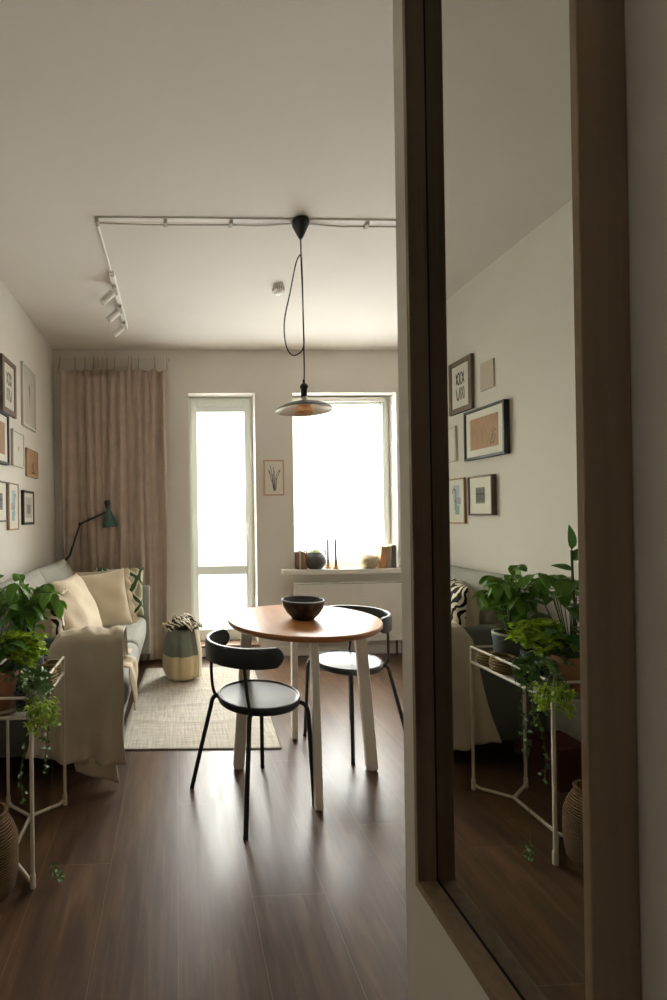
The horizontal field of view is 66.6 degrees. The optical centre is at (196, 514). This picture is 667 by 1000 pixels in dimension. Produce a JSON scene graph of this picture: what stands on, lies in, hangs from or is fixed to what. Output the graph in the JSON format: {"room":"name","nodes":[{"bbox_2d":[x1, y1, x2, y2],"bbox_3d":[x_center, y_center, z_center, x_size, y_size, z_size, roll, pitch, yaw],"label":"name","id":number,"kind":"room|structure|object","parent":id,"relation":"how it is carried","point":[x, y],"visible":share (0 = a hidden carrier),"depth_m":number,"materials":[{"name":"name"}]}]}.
{"room":"dining room","nodes":[
{"label":"dining room","id":0,"kind":"room"},
{"bbox_2d":[0,279,55,582],"bbox_3d":[-1.172,-0.088,0.948,0.150,2.716,7.090,-1,0,-2],"label":"wall","id":1,"kind":"structure","parent":0,"point":[24,550],"depth_m":3.53,"materials":[{"name":"paint"}]},
{"bbox_2d":[0,481,7,521],"bbox_3d":[-1.157,-0.075,2.818,0.032,0.243,0.232,-1,0,-2],"label":"framed picture","id":2,"kind":"object","parent":1,"relation":"attached to","point":[3,485],"visible":1,"depth_m":2.88,"materials":[{"name":"beige paper"}]},
{"bbox_2d":[0,493,2,509],"bbox_3d":[-1.148,-0.076,2.819,0.001,0.100,0.091,-1,0,-2],"label":"artwork","id":3,"kind":"object","parent":2,"relation":"attached to","point":[1,494],"depth_m":2.84,"materials":[{"name":"beige paper"}]},
{"bbox_2d":[0,411,9,465],"bbox_3d":[-1.158,-0.454,2.772,0.036,0.308,0.380,-1,0,-2],"label":"framed picture","id":4,"kind":"object","parent":1,"relation":"attached to","point":[4,418],"visible":1,"depth_m":2.90,"materials":[{"name":"black"}]},
{"bbox_2d":[0,421,5,454],"bbox_3d":[-1.149,-0.454,2.779,0.001,0.192,0.282,-1,0,-2],"label":"artwork","id":5,"kind":"object","parent":4,"relation":"attached to","point":[2,423],"depth_m":2.87,"materials":[{"name":"beige"}]},
{"bbox_2d":[0,353,16,418],"bbox_3d":[-1.180,-0.797,3.023,0.022,0.345,0.250,-1,0,-2],"label":"framed picture","id":6,"kind":"object","parent":1,"relation":"attached to","point":[8,395],"visible":0.99,"depth_m":3.00,"materials":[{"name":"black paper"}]},
{"bbox_2d":[6,371,11,401],"bbox_3d":[-1.174,-0.797,3.023,0.001,0.185,0.094,-1,0,-2],"label":"artwork","id":7,"kind":"object","parent":6,"relation":"attached to","point":[10,376],"depth_m":3.03},
{"bbox_2d":[7,482,18,529],"bbox_3d":[-1.175,-0.049,3.087,0.018,0.300,0.185,-1,0,-2],"label":"framed picture","id":8,"kind":"object","parent":1,"relation":"attached to","point":[13,489],"visible":0.92,"depth_m":3.08,"materials":[{"name":"brown wood"}]},
{"bbox_2d":[11,490,15,520],"bbox_3d":[-1.169,-0.055,3.084,0.001,0.194,0.095,-1,0,-2],"label":"artwork","id":9,"kind":"object","parent":8,"relation":"attached to","point":[13,492],"depth_m":3.08,"materials":[{"name":"beige paper"}]},
{"bbox_2d":[11,428,24,468],"bbox_3d":[-1.184,-0.432,3.199,0.018,0.238,0.226,-1,0,-2],"label":"framed picture","id":10,"kind":"object","parent":1,"relation":"attached to","point":[17,438],"visible":1,"depth_m":3.18,"materials":[{"name":"beige paper"}]},
{"bbox_2d":[20,361,35,431],"bbox_3d":[-1.200,-0.833,3.453,0.018,0.440,0.300,-1,0,-2],"label":"framed picture","id":11,"kind":"object","parent":1,"relation":"attached to","point":[28,377],"visible":1,"depth_m":3.42,"materials":[{"name":"beige paper"}]},
{"bbox_2d":[26,374,32,420],"bbox_3d":[-1.195,-0.833,3.453,0.001,0.304,0.164,-1,0,-2],"label":"artwork","id":12,"kind":"object","parent":11,"relation":"attached to","point":[29,379],"depth_m":3.45,"materials":[{"name":"beige paper"}]},
{"bbox_2d":[21,490,34,524],"bbox_3d":[-1.186,-0.046,3.395,0.020,0.238,0.240,-1,0,-2],"label":"framed picture","id":13,"kind":"object","parent":1,"relation":"attached to","point":[27,497],"visible":1,"depth_m":3.37,"materials":[{"name":"black"}]},
{"bbox_2d":[25,497,31,517],"bbox_3d":[-1.180,-0.046,3.395,0.001,0.144,0.146,-1,0,-2],"label":"artwork","id":14,"kind":"object","parent":13,"relation":"attached to","point":[28,500],"depth_m":3.39,"materials":[{"name":"beige paper"}]},
{"bbox_2d":[25,447,37,478],"bbox_3d":[-1.197,-0.368,3.511,0.016,0.200,0.267,-1,0,-2],"label":"framed picture","id":15,"kind":"object","parent":1,"relation":"attached to","point":[31,456],"visible":1,"depth_m":3.48,"materials":[{"name":"brown paper"}]},
{"bbox_2d":[28,450,36,475],"bbox_3d":[-1.192,-0.368,3.511,0.001,0.168,0.235,-1,0,-2],"label":"artwork","id":16,"kind":"object","parent":15,"relation":"attached to","point":[32,455],"depth_m":3.51,"materials":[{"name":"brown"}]},
{"bbox_2d":[0,0,397,349],"bbox_3d":[0.635,-1.546,1.028,3.906,0.150,7.190,-1,0,-2],"label":"ceiling","id":17,"kind":"structure","parent":0,"point":[116,108],"depth_m":2.03,"materials":[{"name":"paint"}]},
{"bbox_2d":[97,226,127,337],"bbox_3d":[-0.551,-1.384,3.031,0.117,0.127,1.290,-1,0,-2],"label":"track light","id":18,"kind":"object","parent":17,"relation":"attached to","point":[110,294],"visible":0.98,"depth_m":3.13,"materials":[{"name":"white metal"}]},
{"bbox_2d":[95,216,395,228],"bbox_3d":[0.743,-1.454,2.416,2.479,0.026,0.046,-1,0,-2],"label":"channel","id":19,"kind":"object","parent":17,"relation":"attached to","point":[282,221],"visible":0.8,"depth_m":2.39,"materials":[{"name":"white metal"}]},
{"bbox_2d":[272,284,284,295],"bbox_3d":[0.528,-1.436,3.090,0.081,0.052,0.081,-1,0,-2],"label":"smoke detector","id":20,"kind":"object","parent":17,"relation":"attached to","point":[277,289],"visible":1,"depth_m":3.07,"materials":[{"name":"white plastic"}]},
{"bbox_2d":[275,215,332,416],"bbox_3d":[0.531,-0.963,2.398,0.282,1.004,0.282,-1,0,-2],"label":"pendant lamp","id":21,"kind":"object","parent":17,"relation":"hanging from","point":[303,407],"visible":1,"depth_m":2.39,"materials":[{"name":"polished steel"},{"name":"black plastic"}]},
{"bbox_2d":[300,379,307,399],"bbox_3d":[0.537,-0.618,2.397,0.042,0.110,0.042,-1,0,-2],"label":"socket","id":22,"kind":"object","parent":21,"relation":"attached to","point":[303,387],"depth_m":2.38,"materials":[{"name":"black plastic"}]},
{"bbox_2d":[0,653,407,999],"bbox_3d":[0.674,1.320,1.018,3.906,0.150,7.190,-1,0,-2],"label":"floor","id":23,"kind":"structure","parent":0,"point":[162,895],"depth_m":1.69,"materials":[{"name":"brown laminate"}]},
{"bbox_2d":[0,801,18,900],"bbox_3d":[-0.693,1.131,1.620,0.182,0.269,0.182,-1,0,-2],"label":"wicker basket","id":24,"kind":"object","parent":23,"relation":"on","point":[9,843],"visible":1,"depth_m":1.59,"materials":[{"name":"brown wicker"}]},
{"bbox_2d":[0,656,66,889],"bbox_3d":[-0.687,0.943,1.859,0.262,0.648,0.489,-1,0,-2],"label":"plant stand","id":25,"kind":"object","parent":23,"relation":"on","point":[31,879],"visible":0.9,"depth_m":1.93,"materials":[{"name":"white metal"}]},
{"bbox_2d":[0,574,29,715],"bbox_3d":[-0.724,0.379,1.763,0.246,0.621,0.290,-1,0,-2],"label":"potted plant","id":26,"kind":"object","parent":25,"relation":"on","point":[7,689],"visible":0.71,"depth_m":1.69,"materials":[{"name":"green plant"}]},
{"bbox_2d":[0,629,50,690],"bbox_3d":[-0.670,0.563,1.795,0.256,0.252,0.260,-1,0,-2],"label":"potted plant","id":27,"kind":"object","parent":25,"relation":"on","point":[36,641],"visible":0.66,"depth_m":1.78,"materials":[{"name":"green plant"}]},
{"bbox_2d":[0,672,64,719],"bbox_3d":[-0.691,0.692,1.859,0.255,0.013,0.480,-1,0,-2],"label":"tray","id":28,"kind":"object","parent":25,"relation":"on","point":[16,715],"depth_m":1.64,"materials":[{"name":"white metal"}]},
{"bbox_2d":[0,660,65,882],"bbox_3d":[-0.577,0.885,1.734,0.244,0.737,0.268,-1,0,-2],"label":"potted plant","id":29,"kind":"object","parent":25,"relation":"on","point":[36,678],"visible":0.88,"depth_m":1.71,"materials":[{"name":"green plant"}]},
{"bbox_2d":[0,573,66,667],"bbox_3d":[-0.718,0.468,1.951,0.392,0.444,0.329,-1,0,-39],"label":"potted plant","id":30,"kind":"object","parent":25,"relation":"on","point":[44,597],"visible":0.74,"depth_m":1.94,"materials":[{"name":"green plant"}]},
{"bbox_2d":[14,687,61,737],"bbox_3d":[-0.524,0.640,1.603,0.129,0.117,0.240,-1,0,-29],"label":"potted plant","id":31,"kind":"object","parent":25,"relation":"on","point":[43,706],"visible":1,"depth_m":1.55,"materials":[{"name":"green plant"}]},
{"bbox_2d":[36,664,57,683],"bbox_3d":[-0.614,0.654,1.946,0.106,0.069,0.106,-1,0,-2],"label":"seagrass basket","id":32,"kind":"object","parent":25,"relation":"on","point":[49,667],"visible":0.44,"depth_m":1.94,"materials":[{"name":"brown wicker"}]},
{"bbox_2d":[43,660,61,676],"bbox_3d":[-0.613,0.659,2.049,0.082,0.060,0.082,-1,0,-2],"label":"seagrass basket","id":33,"kind":"object","parent":25,"relation":"on","point":[54,662],"visible":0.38,"depth_m":2.05,"materials":[{"name":"brown wicker"}]},
{"bbox_2d":[0,559,150,756],"bbox_3d":[-0.752,0.811,3.136,0.812,0.922,1.725,-1,0,-2],"label":"sofa","id":34,"kind":"object","parent":23,"relation":"on","point":[139,633],"visible":0.2,"depth_m":2.92,"materials":[{"name":"grey fabric"}]},
{"bbox_2d":[0,568,46,634],"bbox_3d":[-0.963,0.595,2.760,0.239,0.487,0.800,-1,0,-2],"label":"cushion","id":35,"kind":"object","parent":34,"relation":"on","point":[37,577],"depth_m":2.79,"materials":[{"name":"grey fabric"}]},
{"bbox_2d":[32,586,64,636],"bbox_3d":[-0.778,0.599,2.498,0.185,0.433,0.476,-1,0,-19],"label":"cushion","id":36,"kind":"object","parent":34,"relation":"on","point":[54,625],"visible":0.17,"depth_m":2.31,"materials":[{"name":"fabric"}]},
{"bbox_2d":[37,559,72,583],"bbox_3d":[-0.995,0.598,3.490,0.237,0.487,0.800,-1,0,-2],"label":"cushion","id":37,"kind":"object","parent":34,"relation":"on","point":[60,570],"depth_m":3.35,"materials":[{"name":"grey fabric"}]},
{"bbox_2d":[57,588,88,630],"bbox_3d":[-0.725,0.645,2.763,0.220,0.391,0.432,-1,0,4],"label":"cushion","id":38,"kind":"object","parent":34,"relation":"on","point":[74,616],"visible":0.22,"depth_m":2.75,"materials":[{"name":"beige fabric"}]},
{"bbox_2d":[50,573,102,626],"bbox_3d":[-0.773,0.619,3.156,0.250,0.417,0.431,-1,0,8],"label":"cushion","id":39,"kind":"object","parent":34,"relation":"on","point":[75,583],"visible":0.43,"depth_m":3.13,"materials":[{"name":"beige fabric"}]},
{"bbox_2d":[25,625,137,782],"bbox_3d":[-0.542,0.898,2.433,0.494,0.702,0.487,-1,0,-2],"label":"throw blanket","id":40,"kind":"object","parent":34,"relation":"on","point":[96,658],"visible":0.92,"depth_m":2.24,"materials":[{"name":"beige fabric"}]},
{"bbox_2d":[73,570,114,575],"bbox_3d":[-0.830,0.632,3.740,0.403,0.384,0.149,-1,0,-7],"label":"cushion","id":41,"kind":"object","parent":34,"relation":"on","point":[99,572],"visible":0.03,"depth_m":3.75,"materials":[{"name":"beige fabric"}]},
{"bbox_2d":[80,568,137,627],"bbox_3d":[-0.655,0.624,3.496,0.451,0.446,0.184,-1,0,-18],"label":"cushion","id":42,"kind":"object","parent":34,"relation":"on","point":[110,591],"visible":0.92,"depth_m":3.46,"materials":[{"name":"beige fabric"}]},
{"bbox_2d":[94,567,143,616],"bbox_3d":[-0.616,0.626,3.857,0.415,0.403,0.163,-1,0,-15],"label":"cushion","id":43,"kind":"object","parent":34,"relation":"on","point":[135,577],"visible":0.3,"depth_m":3.85,"materials":[{"name":"fabric"}]},
{"bbox_2d":[107,617,145,656],"bbox_3d":[-0.723,0.902,3.532,0.680,0.172,0.780,-1,0,-2],"label":"seat cushion","id":44,"kind":"object","parent":34,"relation":"on","point":[136,632],"depth_m":3.43,"materials":[{"name":"grey fabric"}]},
{"bbox_2d":[124,643,138,705],"bbox_3d":[-0.691,0.899,2.761,0.680,0.172,0.755,-1,0,-2],"label":"throw blanket","id":45,"kind":"object","parent":34,"relation":"on","point":[135,652],"depth_m":2.53,"materials":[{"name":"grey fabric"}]},
{"bbox_2d":[65,500,117,560],"bbox_3d":[-0.926,0.579,4.078,0.532,1.398,0.156,-1,0,-2],"label":"floor lamp","id":46,"kind":"object","parent":23,"relation":"on","point":[109,520],"visible":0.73,"depth_m":4.07,"materials":[{"name":"green metal"}]},
{"bbox_2d":[124,667,281,749],"bbox_3d":[0.024,1.255,3.261,0.891,0.012,1.382,-1,0,1],"label":"rug","id":47,"kind":"object","parent":23,"relation":"on","point":[169,714],"visible":0.66,"depth_m":2.95,"materials":[{"name":"beige fabric"}]},
{"bbox_2d":[162,623,201,680],"bbox_3d":[-0.107,1.046,3.714,0.306,0.415,0.306,-1,0,-2],"label":"bag","id":48,"kind":"object","parent":47,"relation":"on","point":[182,651],"visible":0.89,"depth_m":3.60,"materials":[{"name":"beige fabric"}]},
{"bbox_2d":[163,613,202,631],"bbox_3d":[-0.105,0.827,3.717,0.260,0.126,0.272,-1,0,34],"label":"folded cloth","id":49,"kind":"object","parent":48,"relation":"in","point":[185,619],"visible":1,"depth_m":3.65,"materials":[{"name":"beige fabric"}]},
{"bbox_2d":[190,629,313,840],"bbox_3d":[0.256,0.900,2.139,0.425,0.714,0.436,-1,0,-30],"label":"dining chair","id":50,"kind":"object","parent":23,"relation":"on","point":[250,697],"visible":0.99,"depth_m":2.06,"materials":[{"name":"black paint"}]},
{"bbox_2d":[228,605,382,810],"bbox_3d":[0.530,0.881,2.367,0.738,0.741,0.738,-1,0,-2],"label":"dining table","id":51,"kind":"object","parent":23,"relation":"on","point":[272,622],"visible":0.87,"depth_m":2.31,"materials":[{"name":"brown wood"}]},
{"bbox_2d":[281,596,324,620],"bbox_3d":[0.524,0.463,2.356,0.208,0.096,0.208,-1,0,-2],"label":"bowl","id":52,"kind":"object","parent":51,"relation":"on","point":[303,608],"visible":1,"depth_m":2.29,"materials":[{"name":"grey ceramic"}]},
{"bbox_2d":[303,605,403,764],"bbox_3d":[0.857,0.894,2.649,0.425,0.714,0.436,-1,0,-28],"label":"dining chair","id":53,"kind":"object","parent":23,"relation":"on","point":[341,662],"visible":0.75,"depth_m":2.58,"materials":[{"name":"black paint"}]},
{"bbox_2d":[53,350,400,647],"bbox_3d":[0.516,-0.099,4.415,3.506,2.716,0.300,-1,0,-2],"label":"wall","id":54,"kind":"structure","parent":0,"point":[271,378],"depth_m":4.27,"materials":[{"name":"paint"}]},
{"bbox_2d":[58,357,169,360],"bbox_3d":[-0.710,-1.347,4.182,0.960,0.010,0.076,-1,0,-2],"label":"curtain rod","id":55,"kind":"object","parent":54,"relation":"attached to","point":[116,357],"visible":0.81,"depth_m":4.15,"materials":[{"name":"paint"}]},
{"bbox_2d":[58,356,167,660],"bbox_3d":[-0.692,-0.055,4.124,0.932,2.621,0.105,-1,0,-2],"label":"curtain","id":56,"kind":"object","parent":55,"relation":"hanging from","point":[113,421],"visible":0.76,"depth_m":4.13,"materials":[{"name":"beige fabric"}]},
{"bbox_2d":[188,397,259,657],"bbox_3d":[0.238,0.096,4.348,0.613,2.335,0.250,-1,0,-2],"label":"door","id":57,"kind":"structure","parent":54,"relation":"in","point":[196,405],"depth_m":4.39,"materials":[{"name":"white wood"}]},
{"bbox_2d":[263,460,284,495],"bbox_3d":[0.690,-0.323,4.264,0.186,0.318,0.018,-1,0,-2],"label":"framed picture","id":58,"kind":"object","parent":54,"relation":"attached to","point":[273,470],"visible":1,"depth_m":4.26,"materials":[{"name":"beige paper"}]},
{"bbox_2d":[268,467,279,490],"bbox_3d":[0.693,-0.320,4.259,0.110,0.232,0.001,-1,0,-2],"label":"artwork","id":59,"kind":"object","parent":58,"relation":"attached to","point":[274,479],"depth_m":4.26},
{"bbox_2d":[162,643,400,658],"bbox_3d":[0.540,1.216,4.252,3.506,0.085,0.016,-1,0,-2],"label":"baseboard","id":60,"kind":"structure","parent":54,"relation":"attached to","point":[372,648],"depth_m":4.28,"materials":[{"name":"white paint"}]},
{"bbox_2d":[281,566,400,574],"bbox_3d":[1.323,0.502,4.325,1.138,0.045,0.260,-1,0,-2],"label":"windowsill","id":61,"kind":"object","parent":54,"relation":"attached to","point":[343,569],"visible":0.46,"depth_m":4.20,"materials":[{"name":"white paint"}]},
{"bbox_2d":[295,551,299,569],"bbox_3d":[0.894,0.409,4.277,0.020,0.152,0.122,-1,0,-2],"label":"book","id":62,"kind":"object","parent":61,"relation":"on","point":[297,565],"visible":0.92,"depth_m":4.22,"materials":[{"name":"brown paper"}]},
{"bbox_2d":[298,550,302,568],"bbox_3d":[0.928,0.405,4.279,0.016,0.160,0.122,-1,0,-2],"label":"book","id":63,"kind":"object","parent":61,"relation":"on","point":[298,550],"visible":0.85,"depth_m":4.22,"materials":[{"name":"brown paper"}]},
{"bbox_2d":[303,552,306,568],"bbox_3d":[0.955,0.412,4.280,0.033,0.145,0.126,-1,0,-2],"label":"book","id":64,"kind":"object","parent":61,"relation":"on","point":[305,553],"visible":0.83,"depth_m":4.22,"materials":[{"name":"brown paper"}]},
{"bbox_2d":[303,548,325,568],"bbox_3d":[1.051,0.389,4.255,0.195,0.188,0.195,-1,0,23],"label":"succulent pot","id":65,"kind":"object","parent":61,"relation":"on","point":[315,559],"visible":0.98,"depth_m":4.19,"materials":[{"name":"grey ceramic"}]},
{"bbox_2d":[358,555,379,568],"bbox_3d":[1.533,0.420,4.269,0.180,0.113,0.180,-1,0,-2],"label":"clay bowl","id":66,"kind":"object","parent":61,"relation":"on","point":[365,561],"visible":1,"depth_m":4.20,"materials":[{"name":"beige ceramic"}]},
{"bbox_2d":[374,545,387,567],"bbox_3d":[1.652,0.382,4.309,0.072,0.196,0.142,-1,0,-2],"label":"book","id":67,"kind":"object","parent":61,"relation":"on","point":[381,551],"visible":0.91,"depth_m":4.24,"materials":[{"name":"brown paper"}]},
{"bbox_2d":[380,545,391,567],"bbox_3d":[1.699,0.378,4.310,0.042,0.194,0.142,1,0,-2],"label":"book","id":68,"kind":"object","parent":61,"relation":"on","point":[389,549],"visible":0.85,"depth_m":4.24,"materials":[{"name":"brown paper"}]},
{"bbox_2d":[385,544,396,567],"bbox_3d":[1.743,0.373,4.312,0.040,0.200,0.146,-1,0,-2],"label":"book","id":69,"kind":"object","parent":61,"relation":"on","point":[394,563],"visible":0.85,"depth_m":4.24,"materials":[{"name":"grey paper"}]},
{"bbox_3d":[1.236,0.463,4.252,0.062,0.034,0.062,-1,0,-2],"label":"candle holder","id":70,"kind":"object","parent":61,"relation":"on","visible":0},
{"bbox_2d":[335,538,336,564],"bbox_3d":[1.234,0.336,4.252,0.021,0.255,0.021,-1,0,-2],"label":"candle","id":71,"kind":"object","parent":70,"relation":"in","point":[335,538],"visible":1,"depth_m":4.24,"materials":[{"name":"grey wax"}]},
{"bbox_3d":[1.176,0.464,4.284,0.062,0.034,0.062,-1,0,-2],"label":"candle holder","id":72,"kind":"object","parent":61,"relation":"on","visible":0},
{"bbox_2d":[327,539,328,564],"bbox_3d":[1.174,0.337,4.285,0.021,0.255,0.021,-1,0,-2],"label":"candle","id":73,"kind":"object","parent":72,"relation":"in","point":[327,539],"visible":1,"depth_m":4.28,"materials":[{"name":"grey wax"}]},
{"bbox_2d":[292,397,390,566],"bbox_3d":[1.305,-0.291,4.461,0.989,1.590,0.115,-1,0,-2],"label":"window","id":74,"kind":"structure","parent":54,"relation":"in","point":[382,402],"depth_m":4.45,"materials":[{"name":"white"}]},
{"bbox_2d":[293,580,401,654],"bbox_3d":[1.451,0.920,4.238,1.180,0.653,0.081,-1,0,-2],"label":"radiator","id":75,"kind":"object","parent":54,"relation":"attached to","point":[386,594],"visible":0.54,"depth_m":4.20,"materials":[{"name":"white metal"}]},
{"bbox_2d":[293,580,400,584],"bbox_3d":[1.446,0.600,4.239,1.180,0.014,0.081,-1,0,-2],"label":"grille","id":76,"kind":"object","parent":75,"relation":"attached to","point":[386,582],"depth_m":4.20,"materials":[{"name":"white metal"}]},
{"bbox_2d":[392,0,666,999],"bbox_3d":[0.516,-0.118,-0.725,0.120,2.716,3.308,-1,0,-2],"label":"wall partition","id":77,"kind":"structure","parent":0,"point":[436,970],"depth_m":0.44,"materials":[{"name":"paint"}]},
{"bbox_2d":[402,0,640,999],"bbox_3d":[0.376,-0.200,0.618,0.048,1.605,0.337,-1,0,-2],"label":"wall mirror","id":78,"kind":"object","parent":77,"relation":"attached to","point":[520,423],"visible":1,"depth_m":0.57,"materials":[{"name":"clear mirror"}]},
{"bbox_2d":[425,0,585,999],"bbox_3d":[0.385,-0.205,0.617,0.004,1.576,0.313,-1,0,-2],"label":"mirror glass","id":79,"kind":"object","parent":78,"relation":"attached to","point":[505,815],"depth_m":0.60,"materials":[{"name":"clear mirror"}]},
{"label":"outside","id":80,"kind":"structure","parent":0,"visible":0},
{"bbox_2d":[198,519,380,627],"bbox_3d":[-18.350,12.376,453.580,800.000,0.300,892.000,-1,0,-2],"label":"ground","id":81,"kind":"structure","parent":80,"point":[220,596],"depth_m":138.62,"materials":[{"name":"white"}]},
{"bbox_2d":[198,524,380,536],"bbox_3d":[33.381,8.226,245.121,211.545,4.997,19.276,-1,0,-2],"label":"treeline","id":82,"kind":"object","parent":81,"relation":"on","point":[374,529],"visible":0.31,"depth_m":242.07,"materials":[{"name":"white"}]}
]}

